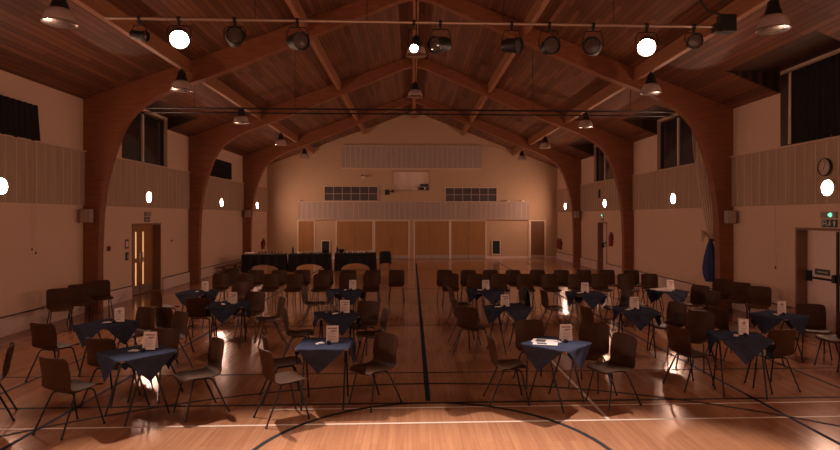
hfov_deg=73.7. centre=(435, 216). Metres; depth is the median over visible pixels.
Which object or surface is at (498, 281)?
chair
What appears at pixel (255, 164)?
arch
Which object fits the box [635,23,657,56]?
spotlight
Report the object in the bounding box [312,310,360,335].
tablecloth
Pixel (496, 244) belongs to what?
air vent
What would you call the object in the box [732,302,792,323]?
baseboard
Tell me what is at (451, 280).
chair
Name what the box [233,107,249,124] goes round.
pendant lamp
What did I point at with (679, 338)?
chair
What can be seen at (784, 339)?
chair
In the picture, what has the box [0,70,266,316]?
wall
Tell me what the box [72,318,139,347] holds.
tablecloth
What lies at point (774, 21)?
pendant lamp
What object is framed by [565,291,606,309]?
tablecloth
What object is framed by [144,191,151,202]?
wall lamp
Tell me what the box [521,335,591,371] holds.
tablecloth
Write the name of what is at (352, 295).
tablecloth
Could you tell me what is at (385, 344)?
chair
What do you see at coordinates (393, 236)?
door
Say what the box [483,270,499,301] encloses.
chair
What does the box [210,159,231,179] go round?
curtain
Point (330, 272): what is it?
chair
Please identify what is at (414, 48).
spotlight
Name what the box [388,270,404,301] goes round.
chair
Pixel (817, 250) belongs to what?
door
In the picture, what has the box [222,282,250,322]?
chair
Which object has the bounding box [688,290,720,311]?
chair
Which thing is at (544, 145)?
pendant lamp
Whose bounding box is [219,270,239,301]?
chair
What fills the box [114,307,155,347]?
chair
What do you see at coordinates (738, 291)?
chair
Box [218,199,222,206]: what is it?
wall lamp
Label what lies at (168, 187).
wall panel
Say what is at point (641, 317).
tablecloth
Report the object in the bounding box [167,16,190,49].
spotlight
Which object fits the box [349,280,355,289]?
menu card
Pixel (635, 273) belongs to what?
chair
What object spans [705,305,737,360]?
chair
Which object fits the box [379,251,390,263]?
coat
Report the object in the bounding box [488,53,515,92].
trim
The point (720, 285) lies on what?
chair
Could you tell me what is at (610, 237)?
fire extinguisher
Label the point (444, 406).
floor
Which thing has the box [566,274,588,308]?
chair
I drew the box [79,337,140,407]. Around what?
chair
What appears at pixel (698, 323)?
chair
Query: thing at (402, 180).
backboard
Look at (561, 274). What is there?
chair
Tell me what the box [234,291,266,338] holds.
chair
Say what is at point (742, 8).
beam
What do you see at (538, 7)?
trim
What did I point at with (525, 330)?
chair
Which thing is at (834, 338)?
chair
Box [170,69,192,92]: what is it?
pendant lamp
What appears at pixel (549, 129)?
trim
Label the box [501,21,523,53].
spotlight
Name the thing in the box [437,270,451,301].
chair
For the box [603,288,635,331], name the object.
chair
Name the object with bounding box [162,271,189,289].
baseboard
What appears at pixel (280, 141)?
pendant lamp
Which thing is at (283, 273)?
chair
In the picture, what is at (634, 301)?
menu card
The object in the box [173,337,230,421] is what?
chair
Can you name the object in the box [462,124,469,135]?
trim
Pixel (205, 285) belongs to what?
menu card
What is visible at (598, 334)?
chair
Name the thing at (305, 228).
door
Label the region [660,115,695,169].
window
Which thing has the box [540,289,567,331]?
chair
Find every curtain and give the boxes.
[0,95,40,140]
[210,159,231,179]
[783,51,839,143]
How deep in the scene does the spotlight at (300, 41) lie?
8.35 m
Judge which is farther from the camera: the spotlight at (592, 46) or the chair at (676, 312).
the chair at (676, 312)
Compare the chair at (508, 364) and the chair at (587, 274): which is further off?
the chair at (587, 274)
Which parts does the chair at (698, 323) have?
leg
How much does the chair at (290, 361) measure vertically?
0.835 m
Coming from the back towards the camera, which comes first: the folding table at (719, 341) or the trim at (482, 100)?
the trim at (482, 100)
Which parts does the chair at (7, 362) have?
leg, leg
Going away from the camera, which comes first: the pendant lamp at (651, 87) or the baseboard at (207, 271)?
the pendant lamp at (651, 87)
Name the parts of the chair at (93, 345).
leg, leg, leg, leg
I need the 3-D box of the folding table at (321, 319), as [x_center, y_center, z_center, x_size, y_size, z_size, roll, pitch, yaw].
[-1.589,1.934,9.022,0.620,0.738,0.620,0,0,-20]
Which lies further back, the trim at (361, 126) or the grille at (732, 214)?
the trim at (361, 126)
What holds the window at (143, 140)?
in the wall at (53, 231)
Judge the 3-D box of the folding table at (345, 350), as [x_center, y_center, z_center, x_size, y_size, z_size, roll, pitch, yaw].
[-1.361,1.934,6.924,0.620,0.738,0.620,0,0,-2]
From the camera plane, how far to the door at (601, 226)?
24.39 m
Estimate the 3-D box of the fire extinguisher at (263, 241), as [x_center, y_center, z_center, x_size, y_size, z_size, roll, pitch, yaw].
[-9.033,1.400,29.392,0.211,0.560,0.170,0,0,-2]
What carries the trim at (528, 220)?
attached to the wall at (291, 179)
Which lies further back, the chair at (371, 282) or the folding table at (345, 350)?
the chair at (371, 282)
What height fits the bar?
2.618 m
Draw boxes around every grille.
[80,210,87,221]
[729,211,735,222]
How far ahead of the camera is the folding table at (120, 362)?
6.47 m
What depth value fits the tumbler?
9.09 m
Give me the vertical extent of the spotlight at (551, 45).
0.529 m
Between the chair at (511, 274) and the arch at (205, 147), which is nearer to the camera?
the chair at (511, 274)
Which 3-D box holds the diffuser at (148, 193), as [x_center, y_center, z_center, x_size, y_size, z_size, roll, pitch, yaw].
[-8.493,-0.585,16.569,0.016,0.284,0.284,0,0,-2]
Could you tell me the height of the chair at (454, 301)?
0.835 m
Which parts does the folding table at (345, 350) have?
leg, leg, leg, leg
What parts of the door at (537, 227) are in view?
kick plate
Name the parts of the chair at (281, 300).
leg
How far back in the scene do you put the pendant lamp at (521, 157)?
28.46 m
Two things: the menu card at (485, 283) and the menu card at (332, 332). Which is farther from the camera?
the menu card at (485, 283)
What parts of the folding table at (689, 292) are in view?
leg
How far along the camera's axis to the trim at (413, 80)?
21.76 m
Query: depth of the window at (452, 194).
30.99 m
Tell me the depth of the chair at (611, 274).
15.57 m
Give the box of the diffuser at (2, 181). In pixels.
[0,179,5,193]
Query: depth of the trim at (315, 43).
16.65 m
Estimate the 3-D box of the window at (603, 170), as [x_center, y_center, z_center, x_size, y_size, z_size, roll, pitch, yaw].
[7.270,-2.325,23.675,0.110,1.590,2.600,0,0,-2]
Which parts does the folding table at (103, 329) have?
leg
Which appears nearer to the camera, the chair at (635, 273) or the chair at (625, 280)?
the chair at (625, 280)
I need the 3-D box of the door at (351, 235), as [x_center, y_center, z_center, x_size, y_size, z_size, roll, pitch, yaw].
[-4.434,1.230,30.696,2.070,2.140,0.089,0,0,-2]
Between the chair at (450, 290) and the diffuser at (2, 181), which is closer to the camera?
the diffuser at (2, 181)
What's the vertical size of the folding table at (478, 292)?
0.738 m
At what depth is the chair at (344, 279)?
14.48 m
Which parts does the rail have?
rail, rail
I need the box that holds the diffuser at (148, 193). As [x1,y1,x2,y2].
[147,192,150,201]
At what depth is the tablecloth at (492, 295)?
11.71 m
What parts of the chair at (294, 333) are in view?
leg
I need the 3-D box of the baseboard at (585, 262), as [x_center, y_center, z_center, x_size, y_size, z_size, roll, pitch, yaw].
[7.000,2.112,25.663,0.062,0.375,2.295,0,0,-2]
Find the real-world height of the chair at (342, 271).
0.835 m
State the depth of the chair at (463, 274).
15.52 m
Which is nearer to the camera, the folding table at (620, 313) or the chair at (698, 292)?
the folding table at (620, 313)
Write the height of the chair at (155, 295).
0.835 m
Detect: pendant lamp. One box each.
[40,0,78,28]
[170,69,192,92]
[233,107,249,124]
[275,133,286,145]
[300,148,308,158]
[406,0,426,58]
[407,59,422,98]
[517,150,526,160]
[539,136,550,148]
[578,112,593,127]
[640,72,661,95]
[755,0,791,34]
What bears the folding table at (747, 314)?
on the floor
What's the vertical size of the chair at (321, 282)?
0.835 m
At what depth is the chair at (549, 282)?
14.46 m
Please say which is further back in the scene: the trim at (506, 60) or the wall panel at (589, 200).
the wall panel at (589, 200)
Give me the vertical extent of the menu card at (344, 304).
0.200 m
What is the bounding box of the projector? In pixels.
[420,184,427,189]
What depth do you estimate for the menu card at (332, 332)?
6.96 m
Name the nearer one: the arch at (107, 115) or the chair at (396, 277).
the arch at (107, 115)
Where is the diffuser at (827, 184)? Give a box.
[823,180,832,194]
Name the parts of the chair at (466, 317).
leg, leg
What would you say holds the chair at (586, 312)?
on the floor
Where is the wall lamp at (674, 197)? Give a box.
[671,193,677,203]
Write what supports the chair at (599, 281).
on the floor
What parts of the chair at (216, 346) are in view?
leg, leg, leg, leg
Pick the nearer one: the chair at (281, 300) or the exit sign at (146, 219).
the chair at (281, 300)
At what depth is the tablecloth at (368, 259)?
23.92 m
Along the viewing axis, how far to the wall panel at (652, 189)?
17.39 m
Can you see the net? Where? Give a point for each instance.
(708, 266)
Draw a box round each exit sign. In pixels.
[144,212,150,221]
[820,212,837,227]
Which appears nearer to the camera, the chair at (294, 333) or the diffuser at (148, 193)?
the chair at (294, 333)
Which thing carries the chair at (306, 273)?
on the floor
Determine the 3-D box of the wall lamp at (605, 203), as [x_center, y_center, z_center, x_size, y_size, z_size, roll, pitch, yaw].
[7.045,-0.560,23.215,0.078,0.340,0.340,0,0,-2]
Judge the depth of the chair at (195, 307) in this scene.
10.27 m
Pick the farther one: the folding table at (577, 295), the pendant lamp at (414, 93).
the pendant lamp at (414, 93)
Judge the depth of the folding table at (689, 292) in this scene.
11.72 m
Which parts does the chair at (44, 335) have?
leg, seat frame, leg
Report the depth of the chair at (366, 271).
15.57 m
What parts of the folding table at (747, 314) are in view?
leg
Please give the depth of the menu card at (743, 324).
7.40 m
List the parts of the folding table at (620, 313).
leg, leg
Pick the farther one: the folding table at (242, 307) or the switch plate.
the switch plate
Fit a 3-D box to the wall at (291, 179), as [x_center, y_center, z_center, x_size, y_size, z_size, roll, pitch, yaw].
[-1.200,-1.770,31.027,16.000,8.140,0.300,0,0,-2]
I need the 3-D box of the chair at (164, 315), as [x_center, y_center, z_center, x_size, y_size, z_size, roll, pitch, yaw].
[-4.409,1.888,9.390,0.449,0.835,0.527,0,0,26]
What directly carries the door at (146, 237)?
in the wall at (53, 231)
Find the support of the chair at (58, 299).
on the floor
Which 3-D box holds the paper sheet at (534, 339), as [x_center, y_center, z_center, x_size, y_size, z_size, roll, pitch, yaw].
[1.358,1.549,7.003,0.296,0.002,0.210,0,0,20]
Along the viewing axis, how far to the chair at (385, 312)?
8.94 m
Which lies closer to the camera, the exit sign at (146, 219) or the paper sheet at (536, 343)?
the paper sheet at (536, 343)
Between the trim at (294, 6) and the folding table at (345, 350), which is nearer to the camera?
the folding table at (345, 350)
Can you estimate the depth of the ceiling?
13.49 m
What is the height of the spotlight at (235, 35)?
0.441 m
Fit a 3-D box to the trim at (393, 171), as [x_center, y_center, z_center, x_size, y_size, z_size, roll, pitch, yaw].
[-1.333,-1.990,30.841,2.020,1.120,0.059,0,0,-2]
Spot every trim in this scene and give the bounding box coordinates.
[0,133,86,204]
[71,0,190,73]
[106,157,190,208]
[202,78,261,118]
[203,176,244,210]
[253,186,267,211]
[268,122,297,142]
[285,0,307,31]
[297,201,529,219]
[303,145,313,153]
[310,37,340,89]
[341,94,357,120]
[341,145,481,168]
[358,123,365,134]
[393,171,429,190]
[412,68,416,101]
[412,103,415,118]
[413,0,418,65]
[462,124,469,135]
[470,95,487,121]
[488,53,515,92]
[512,146,524,155]
[523,0,549,35]
[528,124,559,145]
[528,220,529,257]
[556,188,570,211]
[565,83,625,122]
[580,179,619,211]
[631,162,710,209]
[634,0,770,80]
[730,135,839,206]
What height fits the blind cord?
2.680 m
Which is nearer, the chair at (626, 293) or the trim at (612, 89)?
the chair at (626, 293)
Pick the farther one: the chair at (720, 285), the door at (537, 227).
the door at (537, 227)
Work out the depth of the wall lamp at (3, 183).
10.68 m
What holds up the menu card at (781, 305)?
on the tablecloth at (766, 320)
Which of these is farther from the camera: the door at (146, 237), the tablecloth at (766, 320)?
the door at (146, 237)
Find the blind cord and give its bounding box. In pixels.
[775,149,775,268]
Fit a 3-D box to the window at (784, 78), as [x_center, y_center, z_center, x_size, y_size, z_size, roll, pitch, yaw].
[7.750,-2.325,11.034,0.210,1.590,2.600,0,0,-2]
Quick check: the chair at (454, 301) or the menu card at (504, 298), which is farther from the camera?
the chair at (454, 301)
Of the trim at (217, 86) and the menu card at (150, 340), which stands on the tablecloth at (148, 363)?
the menu card at (150, 340)
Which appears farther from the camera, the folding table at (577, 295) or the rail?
the rail
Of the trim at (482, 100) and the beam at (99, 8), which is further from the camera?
the trim at (482, 100)
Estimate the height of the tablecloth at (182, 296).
0.289 m
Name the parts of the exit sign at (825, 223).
plate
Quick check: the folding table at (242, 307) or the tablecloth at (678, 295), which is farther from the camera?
the tablecloth at (678, 295)
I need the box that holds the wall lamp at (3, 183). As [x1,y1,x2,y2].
[0,177,7,194]
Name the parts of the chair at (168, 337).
leg, leg, leg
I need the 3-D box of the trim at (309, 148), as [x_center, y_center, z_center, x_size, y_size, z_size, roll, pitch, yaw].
[-6.602,-3.630,28.569,0.120,0.319,4.154,0,0,-2]
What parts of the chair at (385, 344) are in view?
leg, leg, leg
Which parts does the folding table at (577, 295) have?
leg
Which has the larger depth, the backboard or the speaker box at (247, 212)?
the backboard
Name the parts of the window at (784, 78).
panel, frame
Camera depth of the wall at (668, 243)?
14.57 m
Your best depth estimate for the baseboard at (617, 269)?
22.18 m
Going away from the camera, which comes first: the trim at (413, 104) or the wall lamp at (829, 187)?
the wall lamp at (829, 187)
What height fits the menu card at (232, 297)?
0.200 m
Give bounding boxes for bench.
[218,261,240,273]
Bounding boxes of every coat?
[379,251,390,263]
[519,286,530,313]
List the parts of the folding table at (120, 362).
leg, leg, leg, leg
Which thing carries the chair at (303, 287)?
on the floor
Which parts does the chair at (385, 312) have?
leg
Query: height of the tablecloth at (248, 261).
0.722 m
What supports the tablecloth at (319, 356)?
on the folding table at (345, 350)
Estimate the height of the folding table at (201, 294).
0.738 m
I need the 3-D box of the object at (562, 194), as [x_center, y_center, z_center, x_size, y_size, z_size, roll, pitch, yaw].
[6.841,-0.895,29.132,0.090,1.270,4.150,0,0,-2]
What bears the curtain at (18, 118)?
attached to the wall at (53, 231)
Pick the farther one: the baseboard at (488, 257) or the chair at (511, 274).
the baseboard at (488, 257)
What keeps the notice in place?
attached to the wall at (53, 231)
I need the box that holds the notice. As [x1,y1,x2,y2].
[125,239,128,248]
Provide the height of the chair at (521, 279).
0.835 m
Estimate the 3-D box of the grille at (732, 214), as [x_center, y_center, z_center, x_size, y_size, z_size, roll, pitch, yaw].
[7.346,0.000,13.855,0.190,0.290,0.007,0,0,-2]
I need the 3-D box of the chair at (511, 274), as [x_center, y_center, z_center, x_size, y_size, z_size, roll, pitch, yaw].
[2.168,1.888,15.360,0.449,0.835,0.527,0,0,-6]
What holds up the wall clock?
attached to the wall at (668, 243)
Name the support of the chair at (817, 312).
on the floor
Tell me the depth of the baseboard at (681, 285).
17.12 m
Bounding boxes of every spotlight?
[129,16,149,41]
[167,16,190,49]
[223,17,245,47]
[286,18,309,50]
[407,20,420,52]
[427,20,451,53]
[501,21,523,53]
[538,22,560,54]
[582,22,603,55]
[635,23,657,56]
[684,24,703,48]
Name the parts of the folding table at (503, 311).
leg, leg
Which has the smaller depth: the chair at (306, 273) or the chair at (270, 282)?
the chair at (270, 282)
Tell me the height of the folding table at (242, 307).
0.738 m
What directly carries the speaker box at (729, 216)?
attached to the arch at (107, 115)
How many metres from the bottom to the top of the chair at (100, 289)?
0.835 m
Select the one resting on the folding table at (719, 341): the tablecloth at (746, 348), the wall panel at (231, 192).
the tablecloth at (746, 348)
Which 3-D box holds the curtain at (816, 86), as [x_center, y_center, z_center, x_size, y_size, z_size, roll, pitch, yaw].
[7.559,-2.324,10.761,0.059,1.572,2.570,0,0,-2]
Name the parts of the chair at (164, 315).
leg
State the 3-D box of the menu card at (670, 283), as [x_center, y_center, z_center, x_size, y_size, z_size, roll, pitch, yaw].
[5.040,1.453,12.034,0.148,0.200,0.091,0,0,-2]
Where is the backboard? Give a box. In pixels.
[394,172,428,189]
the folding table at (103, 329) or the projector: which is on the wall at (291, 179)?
the projector
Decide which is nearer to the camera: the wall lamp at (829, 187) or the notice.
the wall lamp at (829, 187)
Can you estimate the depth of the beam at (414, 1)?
15.14 m
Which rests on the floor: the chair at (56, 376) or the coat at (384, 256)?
the chair at (56, 376)
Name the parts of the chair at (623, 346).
leg, leg, leg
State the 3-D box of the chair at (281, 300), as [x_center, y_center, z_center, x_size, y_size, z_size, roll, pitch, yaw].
[-2.985,1.888,10.152,0.527,0.835,0.449,0,0,-25]
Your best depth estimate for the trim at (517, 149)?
29.72 m
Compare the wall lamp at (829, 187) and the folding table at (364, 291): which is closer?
the wall lamp at (829, 187)
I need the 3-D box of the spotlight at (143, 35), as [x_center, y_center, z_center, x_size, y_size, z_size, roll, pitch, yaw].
[-4.405,-2.796,8.323,0.269,0.390,0.157,0,0,8]
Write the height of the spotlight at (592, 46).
0.530 m
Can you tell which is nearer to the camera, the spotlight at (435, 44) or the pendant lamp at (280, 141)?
the spotlight at (435, 44)
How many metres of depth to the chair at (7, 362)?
6.35 m
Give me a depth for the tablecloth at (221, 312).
9.71 m
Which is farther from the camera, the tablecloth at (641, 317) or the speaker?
the speaker
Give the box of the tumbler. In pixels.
[324,305,328,312]
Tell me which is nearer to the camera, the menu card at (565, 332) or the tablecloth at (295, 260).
the menu card at (565, 332)
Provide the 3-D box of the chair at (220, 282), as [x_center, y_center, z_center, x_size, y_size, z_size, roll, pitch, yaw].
[-5.538,1.888,14.328,0.449,0.835,0.527,0,0,-4]
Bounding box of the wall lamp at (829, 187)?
[821,179,837,196]
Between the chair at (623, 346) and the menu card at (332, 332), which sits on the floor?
the chair at (623, 346)
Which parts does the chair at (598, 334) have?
leg, leg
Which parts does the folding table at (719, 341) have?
leg, leg, leg, leg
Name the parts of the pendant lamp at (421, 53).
suspension rod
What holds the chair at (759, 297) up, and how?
on the floor
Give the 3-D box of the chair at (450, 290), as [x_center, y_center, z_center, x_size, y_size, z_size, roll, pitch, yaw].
[0.501,1.888,11.834,0.527,0.835,0.449,0,0,-12]
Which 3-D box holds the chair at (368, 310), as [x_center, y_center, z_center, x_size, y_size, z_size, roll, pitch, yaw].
[-1.243,1.888,9.614,0.449,0.835,0.527,0,0,23]
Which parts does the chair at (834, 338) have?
leg, leg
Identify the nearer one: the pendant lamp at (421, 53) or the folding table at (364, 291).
the folding table at (364, 291)
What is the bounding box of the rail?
[140,49,680,116]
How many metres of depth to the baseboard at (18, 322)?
11.47 m
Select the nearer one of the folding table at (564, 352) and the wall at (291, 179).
the folding table at (564, 352)
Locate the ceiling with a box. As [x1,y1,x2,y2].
[0,0,839,167]
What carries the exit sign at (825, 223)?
attached to the wall at (668, 243)
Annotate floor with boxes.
[0,258,839,449]
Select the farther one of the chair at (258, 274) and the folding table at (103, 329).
the chair at (258, 274)
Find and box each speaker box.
[80,209,92,222]
[245,210,250,216]
[574,211,578,217]
[724,211,735,222]
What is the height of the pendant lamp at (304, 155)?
0.506 m
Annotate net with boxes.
[692,132,714,281]
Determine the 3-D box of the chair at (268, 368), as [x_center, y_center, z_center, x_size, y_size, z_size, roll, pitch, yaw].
[-1.760,1.888,6.400,0.527,0.835,0.449,0,0,-35]
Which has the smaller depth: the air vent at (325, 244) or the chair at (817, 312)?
the chair at (817, 312)
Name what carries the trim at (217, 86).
attached to the ceiling
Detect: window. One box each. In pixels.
[122,113,163,165]
[324,186,377,200]
[445,187,497,201]
[596,147,613,181]
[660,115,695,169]
[780,71,838,146]
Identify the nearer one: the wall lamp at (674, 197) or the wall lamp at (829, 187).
the wall lamp at (829, 187)
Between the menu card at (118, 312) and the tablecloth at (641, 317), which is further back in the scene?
the tablecloth at (641, 317)
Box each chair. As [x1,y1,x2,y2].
[0,342,17,420]
[24,322,80,381]
[31,356,105,439]
[46,288,73,330]
[66,284,93,326]
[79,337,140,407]
[88,280,113,317]
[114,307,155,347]
[127,328,183,403]
[149,289,179,327]
[154,306,193,351]
[161,311,192,373]
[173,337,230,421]
[185,297,215,342]
[209,274,229,299]
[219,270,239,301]
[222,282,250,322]
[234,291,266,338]
[237,274,253,290]
[248,270,263,290]
[253,345,309,428]
[254,296,287,347]
[259,274,279,308]
[259,331,302,404]
[267,270,286,301]
[281,308,313,356]
[283,274,303,308]
[292,270,310,301]
[299,285,325,325]
[310,274,330,308]
[316,270,333,301]
[337,274,355,305]
[341,270,356,299]
[348,301,378,354]
[348,332,402,412]
[356,308,388,363]
[362,274,379,305]
[364,270,380,301]
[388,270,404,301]
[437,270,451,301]
[442,273,458,307]
[445,286,472,327]
[448,297,480,345]
[453,305,489,358]
[460,270,475,301]
[466,274,483,306]
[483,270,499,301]
[483,332,530,406]
[490,274,509,304]
[501,286,526,328]
[505,270,520,299]
[512,319,555,388]
[516,274,535,308]
[530,270,544,301]
[540,274,561,308]
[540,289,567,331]
[553,270,568,301]
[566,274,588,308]
[567,322,610,393]
[576,270,594,290]
[580,305,615,338]
[585,332,641,410]
[591,273,612,307]
[599,270,619,301]
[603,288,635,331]
[616,274,639,304]
[618,286,648,326]
[623,270,644,301]
[641,273,663,307]
[648,301,686,355]
[662,324,715,392]
[675,311,716,372]
[681,285,709,307]
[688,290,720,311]
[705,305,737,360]
[712,279,733,317]
[726,282,750,318]
[744,329,800,393]
[745,286,771,323]
[795,303,832,359]
[813,312,839,371]
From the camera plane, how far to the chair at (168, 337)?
7.36 m
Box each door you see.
[132,223,160,297]
[297,220,314,252]
[336,220,373,251]
[374,220,409,258]
[414,220,449,258]
[450,220,486,258]
[530,220,545,257]
[597,222,606,269]
[795,227,839,332]
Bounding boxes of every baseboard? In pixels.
[0,306,84,336]
[103,286,131,306]
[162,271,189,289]
[201,259,240,278]
[287,256,556,258]
[557,252,572,262]
[580,257,596,269]
[606,263,621,274]
[639,271,711,295]
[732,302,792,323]
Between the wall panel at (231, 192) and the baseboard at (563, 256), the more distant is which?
the baseboard at (563, 256)
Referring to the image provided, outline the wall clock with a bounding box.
[817,158,832,175]
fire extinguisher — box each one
[261,238,264,248]
[608,232,612,245]
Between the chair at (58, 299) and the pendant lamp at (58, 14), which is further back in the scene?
the chair at (58, 299)
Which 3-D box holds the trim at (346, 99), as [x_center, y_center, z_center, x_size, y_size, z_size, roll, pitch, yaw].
[-3.579,-4.683,23.316,0.120,0.319,6.104,0,0,-2]
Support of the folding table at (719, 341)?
on the floor
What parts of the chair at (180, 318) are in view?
leg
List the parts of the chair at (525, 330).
leg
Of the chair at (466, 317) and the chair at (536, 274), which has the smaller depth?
the chair at (466, 317)
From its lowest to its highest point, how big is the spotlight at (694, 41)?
0.417 m
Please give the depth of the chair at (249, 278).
14.50 m
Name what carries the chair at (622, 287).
on the floor
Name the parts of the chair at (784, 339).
leg, leg, leg, leg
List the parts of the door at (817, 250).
push plate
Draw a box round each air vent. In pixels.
[321,240,329,252]
[492,240,500,254]
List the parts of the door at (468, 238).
kick plate, kick plate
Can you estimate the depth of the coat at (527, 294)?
11.76 m
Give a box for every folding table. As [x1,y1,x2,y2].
[78,321,140,376]
[104,351,176,426]
[182,294,214,329]
[206,306,245,347]
[295,348,348,409]
[319,316,359,361]
[332,291,364,309]
[471,292,501,325]
[487,311,514,354]
[521,345,584,412]
[569,295,606,327]
[618,312,660,357]
[652,292,689,326]
[712,340,773,399]
[747,314,803,366]
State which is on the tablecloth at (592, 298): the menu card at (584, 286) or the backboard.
the menu card at (584, 286)
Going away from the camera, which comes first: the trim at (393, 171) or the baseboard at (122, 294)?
the baseboard at (122, 294)
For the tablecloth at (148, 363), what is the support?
on the folding table at (120, 362)
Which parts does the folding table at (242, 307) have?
leg, leg, leg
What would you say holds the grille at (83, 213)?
attached to the speaker box at (86, 215)
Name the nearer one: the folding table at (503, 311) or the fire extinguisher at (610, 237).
the folding table at (503, 311)
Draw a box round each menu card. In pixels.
[114,307,123,321]
[142,332,158,349]
[202,281,208,290]
[228,292,237,303]
[326,325,338,342]
[340,300,349,312]
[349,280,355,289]
[482,280,488,289]
[500,295,509,305]
[559,324,572,340]
[581,283,588,292]
[629,297,638,308]
[666,280,673,289]
[738,318,748,334]
[777,300,785,313]
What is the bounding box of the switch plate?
[125,252,128,259]
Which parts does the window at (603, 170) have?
pane, pane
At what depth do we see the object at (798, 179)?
12.10 m
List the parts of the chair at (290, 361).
leg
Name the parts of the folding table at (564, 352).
leg, leg, leg, leg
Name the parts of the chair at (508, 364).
leg, leg, leg, leg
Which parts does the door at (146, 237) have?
kick plate, pane, pane, kick plate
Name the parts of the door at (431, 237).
kick plate, kick plate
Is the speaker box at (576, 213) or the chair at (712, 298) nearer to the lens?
the chair at (712, 298)
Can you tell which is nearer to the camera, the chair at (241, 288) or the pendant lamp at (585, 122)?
the chair at (241, 288)
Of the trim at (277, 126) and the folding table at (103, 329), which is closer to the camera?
the folding table at (103, 329)
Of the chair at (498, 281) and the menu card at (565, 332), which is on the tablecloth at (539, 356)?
the menu card at (565, 332)
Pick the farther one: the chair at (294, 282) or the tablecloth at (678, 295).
the chair at (294, 282)
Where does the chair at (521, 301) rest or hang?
on the floor
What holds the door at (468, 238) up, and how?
in the wall at (291, 179)
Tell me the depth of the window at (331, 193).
30.72 m
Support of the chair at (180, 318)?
on the floor
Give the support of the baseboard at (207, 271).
attached to the wall at (53, 231)
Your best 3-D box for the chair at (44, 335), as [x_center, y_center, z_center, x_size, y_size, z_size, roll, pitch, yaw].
[-5.446,1.888,7.989,0.449,0.835,0.527,0,0,13]
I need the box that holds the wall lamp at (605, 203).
[603,199,607,207]
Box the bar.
[104,0,713,27]
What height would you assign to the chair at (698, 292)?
0.835 m
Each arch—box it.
[83,0,732,312]
[189,57,633,281]
[243,96,580,264]
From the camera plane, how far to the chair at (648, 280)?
14.52 m
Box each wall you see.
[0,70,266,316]
[267,112,556,258]
[557,48,839,313]
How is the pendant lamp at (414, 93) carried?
hanging from the beam at (414, 1)
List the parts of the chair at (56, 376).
leg, leg, seat frame, leg, leg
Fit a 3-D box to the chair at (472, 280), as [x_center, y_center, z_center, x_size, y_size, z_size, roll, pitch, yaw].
[1.019,1.888,14.303,0.449,0.835,0.527,0,0,-1]
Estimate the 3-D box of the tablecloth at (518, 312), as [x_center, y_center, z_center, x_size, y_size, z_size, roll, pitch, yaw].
[1.252,1.699,9.712,0.773,0.288,0.778,0,0,-32]
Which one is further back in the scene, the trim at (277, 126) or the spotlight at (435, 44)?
the trim at (277, 126)
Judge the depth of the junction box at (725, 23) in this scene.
8.62 m
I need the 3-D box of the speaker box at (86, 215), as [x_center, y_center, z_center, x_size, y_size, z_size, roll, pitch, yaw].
[-8.285,-0.030,13.326,0.220,0.320,0.258,0,0,-2]
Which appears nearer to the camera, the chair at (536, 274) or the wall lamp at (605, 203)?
the chair at (536, 274)
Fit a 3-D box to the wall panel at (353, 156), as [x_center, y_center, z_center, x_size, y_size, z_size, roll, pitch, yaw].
[-1.292,-3.290,30.822,7.740,1.280,0.099,0,0,-2]
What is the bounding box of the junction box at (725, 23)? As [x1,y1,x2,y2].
[699,0,736,33]
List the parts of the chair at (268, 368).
leg, leg, leg, leg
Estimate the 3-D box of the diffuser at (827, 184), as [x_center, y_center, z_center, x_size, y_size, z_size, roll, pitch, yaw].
[7.548,-0.560,10.765,0.016,0.284,0.284,0,0,-2]
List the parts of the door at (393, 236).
kick plate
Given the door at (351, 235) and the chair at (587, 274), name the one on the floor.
the chair at (587, 274)
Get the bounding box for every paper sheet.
[531,338,555,343]
[533,342,557,345]
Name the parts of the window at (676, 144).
pane, pane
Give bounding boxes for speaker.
[385,190,393,194]
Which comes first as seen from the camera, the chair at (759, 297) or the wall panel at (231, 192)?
the chair at (759, 297)
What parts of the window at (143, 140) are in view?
pane, pane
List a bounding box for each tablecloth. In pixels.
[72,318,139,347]
[96,344,177,381]
[174,289,218,306]
[205,301,250,323]
[241,253,287,271]
[287,253,331,271]
[294,337,355,373]
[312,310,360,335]
[326,288,364,304]
[334,252,376,270]
[466,288,504,304]
[483,303,532,324]
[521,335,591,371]
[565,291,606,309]
[612,306,660,330]
[645,289,689,303]
[706,330,775,364]
[747,310,809,336]
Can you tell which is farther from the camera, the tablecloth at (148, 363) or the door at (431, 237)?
the door at (431, 237)
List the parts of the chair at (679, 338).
leg, leg, leg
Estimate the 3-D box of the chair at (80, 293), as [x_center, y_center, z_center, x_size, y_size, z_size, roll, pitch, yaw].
[-7.647,1.888,12.059,0.449,0.835,0.527,0,0,-40]

